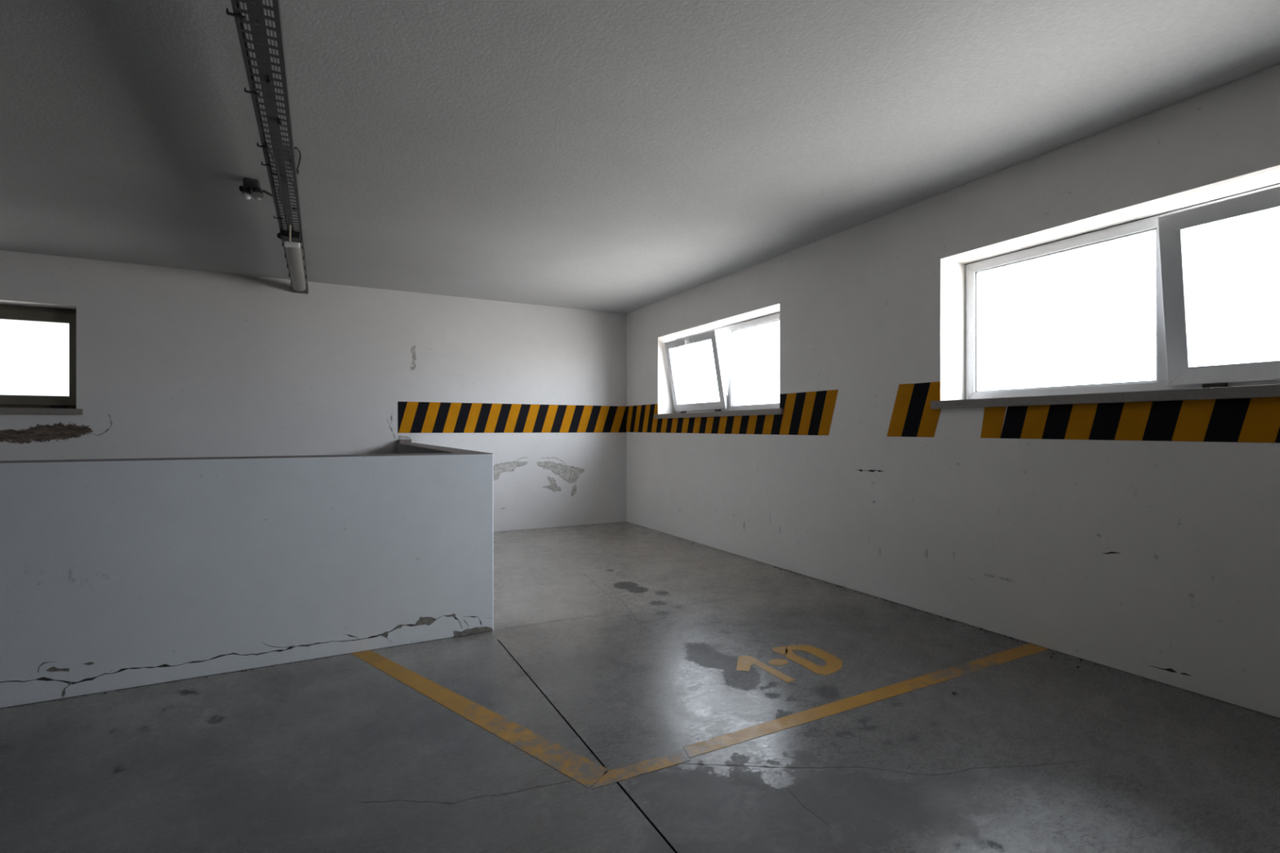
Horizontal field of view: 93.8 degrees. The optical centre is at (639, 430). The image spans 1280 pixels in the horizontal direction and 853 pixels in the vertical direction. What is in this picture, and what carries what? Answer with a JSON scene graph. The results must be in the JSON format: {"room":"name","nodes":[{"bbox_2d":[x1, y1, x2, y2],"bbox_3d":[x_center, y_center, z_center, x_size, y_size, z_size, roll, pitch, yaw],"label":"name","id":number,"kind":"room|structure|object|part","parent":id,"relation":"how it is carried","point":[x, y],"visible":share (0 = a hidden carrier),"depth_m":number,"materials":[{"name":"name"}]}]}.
{"room":"parking garage","nodes":[
{"label":"parking garage","id":0,"kind":"room"},
{"bbox_2d":[0,439,493,707],"bbox_3d":[-4.731,0.649,3.484,6.904,1.101,3.446,0,0,-28],"label":"wall","id":1,"kind":"structure","parent":0,"point":[116,574],"depth_m":2.96,"materials":[{"name":"white paint"}]},
{"bbox_2d":[0,631,492,709],"bbox_3d":[-3.922,1.199,1.952,6.898,0.001,0.022,0,0,-28],"label":"trim","id":2,"kind":"structure","parent":1,"relation":"attached to","point":[489,631],"depth_m":2.95,"materials":[{"name":"grey"}]},
{"bbox_2d":[499,521,626,532],"bbox_3d":[-1.327,1.199,7.226,2.615,0.001,0.023,0,0,-28],"label":"trim","id":3,"kind":"structure","parent":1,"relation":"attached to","point":[622,522],"depth_m":7.42,"materials":[{"name":"grey"}]},
{"bbox_2d":[0,249,626,532],"bbox_3d":[-4.467,-0.163,5.777,9.520,2.726,0.361,0,0,-28],"label":"wall","id":4,"kind":"structure","parent":0,"point":[171,362],"depth_m":6.17,"materials":[{"name":"white paint"}]},
{"bbox_2d":[0,304,83,414],"bbox_3d":[-6.005,-0.622,4.922,2.244,0.966,0.341,0,0,-28],"label":"window","id":5,"kind":"structure","parent":4,"relation":"in","point":[9,404],"depth_m":5.33,"materials":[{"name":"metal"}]},
{"bbox_3d":[-6.002,-0.165,4.915,2.244,0.051,0.326,0,0,-28],"label":"sill","id":6,"kind":"part","parent":5,"relation":"part of","materials":[{"name":"stone"}]},
{"bbox_2d":[397,401,626,432],"bbox_3d":[-1.412,-0.142,7.193,2.792,0.345,0.001,0,0,-28],"label":"band","id":7,"kind":"object","parent":4,"relation":"attached to","point":[412,416],"visible":1,"depth_m":7.10,"materials":[{"name":"yellow paint"}]},
{"bbox_2d":[0,0,1279,314],"bbox_3d":[-1.535,-1.626,0.418,10.080,0.200,12.577,0,0,-28],"label":"ceiling","id":8,"kind":"structure","parent":0,"point":[626,157],"depth_m":2.92,"materials":[{"name":"paint"}]},
{"bbox_2d":[239,177,272,199],"bbox_3d":[-2.345,-1.465,3.688,0.208,0.122,0.119,0,0,-43],"label":"ceiling lamp","id":9,"kind":"object","parent":8,"relation":"attached to","point":[251,186],"visible":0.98,"depth_m":3.63,"materials":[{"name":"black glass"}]},
{"bbox_3d":[-2.418,-1.466,3.630,0.022,0.038,0.023,0,0,-28],"label":"knob","id":10,"kind":"part","parent":9,"relation":"part of","materials":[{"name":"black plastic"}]},
{"bbox_3d":[-2.391,-1.426,3.639,0.052,0.044,0.052,0,0,-28],"label":"glass","id":11,"kind":"part","parent":9,"relation":"part of","materials":[{"name":"white"}]},
{"bbox_3d":[-2.335,-1.434,3.657,0.062,0.053,0.062,0,0,-28],"label":"glass","id":12,"kind":"part","parent":9,"relation":"part of","materials":[{"name":"white"}]},
{"bbox_2d":[226,0,308,293],"bbox_3d":[-1.591,-1.453,2.561,0.156,0.145,8.015,0,0,-28],"label":"cable tray","id":13,"kind":"object","parent":8,"relation":"hanging from","point":[255,12],"visible":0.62,"depth_m":2.52,"materials":[{"name":"grey metal"}]},
{"bbox_2d":[276,224,302,243],"bbox_3d":[-2.444,-1.367,4.173,0.160,0.059,0.266,0,0,-28],"label":"connector","id":14,"kind":"object","parent":13,"relation":"attached to","point":[290,236],"visible":1,"depth_m":4.19,"materials":[{"name":"black plastic"}]},
{"bbox_2d":[282,240,306,291],"bbox_3d":[-2.877,-1.359,5.009,0.132,0.075,1.554,0,0,-28],"label":"strip light","id":15,"kind":"object","parent":13,"relation":"attached to","point":[294,255],"visible":0.98,"depth_m":4.81,"materials":[{"name":"grey plastic"}]},
{"bbox_2d":[289,146,301,173],"bbox_3d":[-1.932,-1.516,3.357,0.050,0.020,0.376,0,0,-33],"label":"cable loop","id":16,"kind":"object","parent":13,"relation":"attached to","point":[296,148],"visible":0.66,"depth_m":3.36,"materials":[{"name":"black plastic"}]},
{"bbox_3d":[-1.921,-1.514,3.347,0.044,0.016,0.347,0,0,-32],"label":"cord","id":17,"kind":"part","parent":16,"relation":"part of","materials":[{"name":"black plastic"}]},
{"bbox_2d":[0,521,1279,852],"bbox_3d":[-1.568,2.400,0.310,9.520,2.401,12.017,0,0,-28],"label":"floor","id":18,"kind":"structure","parent":0,"point":[617,645],"depth_m":2.31,"materials":[{"name":"concrete"}]},
{"bbox_2d":[351,650,609,787],"bbox_3d":[-0.823,1.199,2.659,1.840,0.001,0.122,0,0,41],"label":"parking line","id":19,"kind":"object","parent":18,"relation":"on","point":[574,766],"visible":1,"depth_m":2.43,"materials":[{"name":"yellow paint"}]},
{"bbox_2d":[736,644,842,683],"bbox_3d":[0.762,1.199,3.083,0.583,0.001,0.411,0,0,-28],"label":"bay number","id":20,"kind":"object","parent":18,"relation":"on","point":[834,664],"visible":1,"depth_m":3.09,"materials":[{"name":"yellow paint"}]},
{"bbox_2d":[591,644,1048,789],"bbox_3d":[1.020,1.199,2.680,2.724,0.001,0.100,0,0,-28],"label":"parking line","id":21,"kind":"object","parent":18,"relation":"on","point":[637,769],"visible":1,"depth_m":2.52,"materials":[{"name":"yellow paint"}]},
{"bbox_2d":[626,63,1279,718],"bbox_3d":[2.712,-0.163,2.783,0.361,2.726,12.377,0,0,-28],"label":"wall","id":22,"kind":"structure","parent":0,"point":[1158,561],"depth_m":3.63,"materials":[{"name":"white paint"}]},
{"bbox_2d":[653,312,783,418],"bbox_3d":[0.842,-0.622,6.234,0.341,0.966,2.244,0,0,-28],"label":"window","id":23,"kind":"structure","parent":22,"relation":"in","point":[727,406],"depth_m":6.30,"materials":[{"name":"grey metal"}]},
{"bbox_3d":[0.522,-0.962,6.676,0.042,0.120,0.050,-11,5,-27],"label":"handle","id":24,"kind":"part","parent":23,"relation":"part of","materials":[{"name":"white plastic"}]},
{"bbox_3d":[0.616,-0.638,6.721,0.052,0.834,1.036,-11,5,-27],"label":"sash","id":25,"kind":"part","parent":23,"relation":"part of","materials":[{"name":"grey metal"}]},
{"bbox_3d":[0.836,-0.165,6.230,0.326,0.051,2.244,0,0,-28],"label":"sill","id":26,"kind":"part","parent":23,"relation":"part of","materials":[{"name":"stone"}]},
{"bbox_2d":[626,389,838,435],"bbox_3d":[0.677,-0.137,6.235,0.001,0.356,3.648,0,0,-28],"label":"band","id":27,"kind":"object","parent":22,"relation":"attached to","point":[805,413],"visible":1,"depth_m":5.43,"materials":[{"name":"yellow paint"}]},
{"bbox_2d":[886,381,941,437],"bbox_3d":[1.841,-0.136,4.040,0.001,0.364,0.422,0,0,-28],"label":"band","id":28,"kind":"object","parent":22,"relation":"attached to","point":[913,415],"visible":1,"depth_m":4.02,"materials":[{"name":"yellow paint"}]},
{"bbox_2d":[626,521,1279,719],"bbox_3d":[2.627,1.199,2.534,0.023,0.001,12.017,0,0,-28],"label":"trim","id":29,"kind":"structure","parent":22,"relation":"attached to","point":[1221,701],"depth_m":3.25,"materials":[{"name":"grey"}]},
{"bbox_2d":[930,182,1279,408],"bbox_3d":[2.567,-0.622,2.982,0.341,0.966,2.244,0,0,-28],"label":"window","id":30,"kind":"structure","parent":22,"relation":"in","point":[1176,377],"depth_m":2.96,"materials":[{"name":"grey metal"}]},
{"bbox_3d":[2.560,-0.165,2.978,0.326,0.051,2.244,0,0,-28],"label":"sill","id":31,"kind":"part","parent":30,"relation":"part of","materials":[{"name":"stone"}]},
{"bbox_3d":[2.860,-0.639,2.526,0.052,0.834,1.036,-8,4,-28],"label":"sash","id":32,"kind":"part","parent":30,"relation":"part of","materials":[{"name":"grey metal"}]},
{"bbox_2d":[980,396,1279,443],"bbox_3d":[2.937,-0.041,1.974,0.001,0.209,3.736,0,0,-28],"label":"band","id":33,"kind":"object","parent":22,"relation":"attached to","point":[1254,420],"visible":1,"depth_m":2.89,"materials":[{"name":"paint"}]}
]}

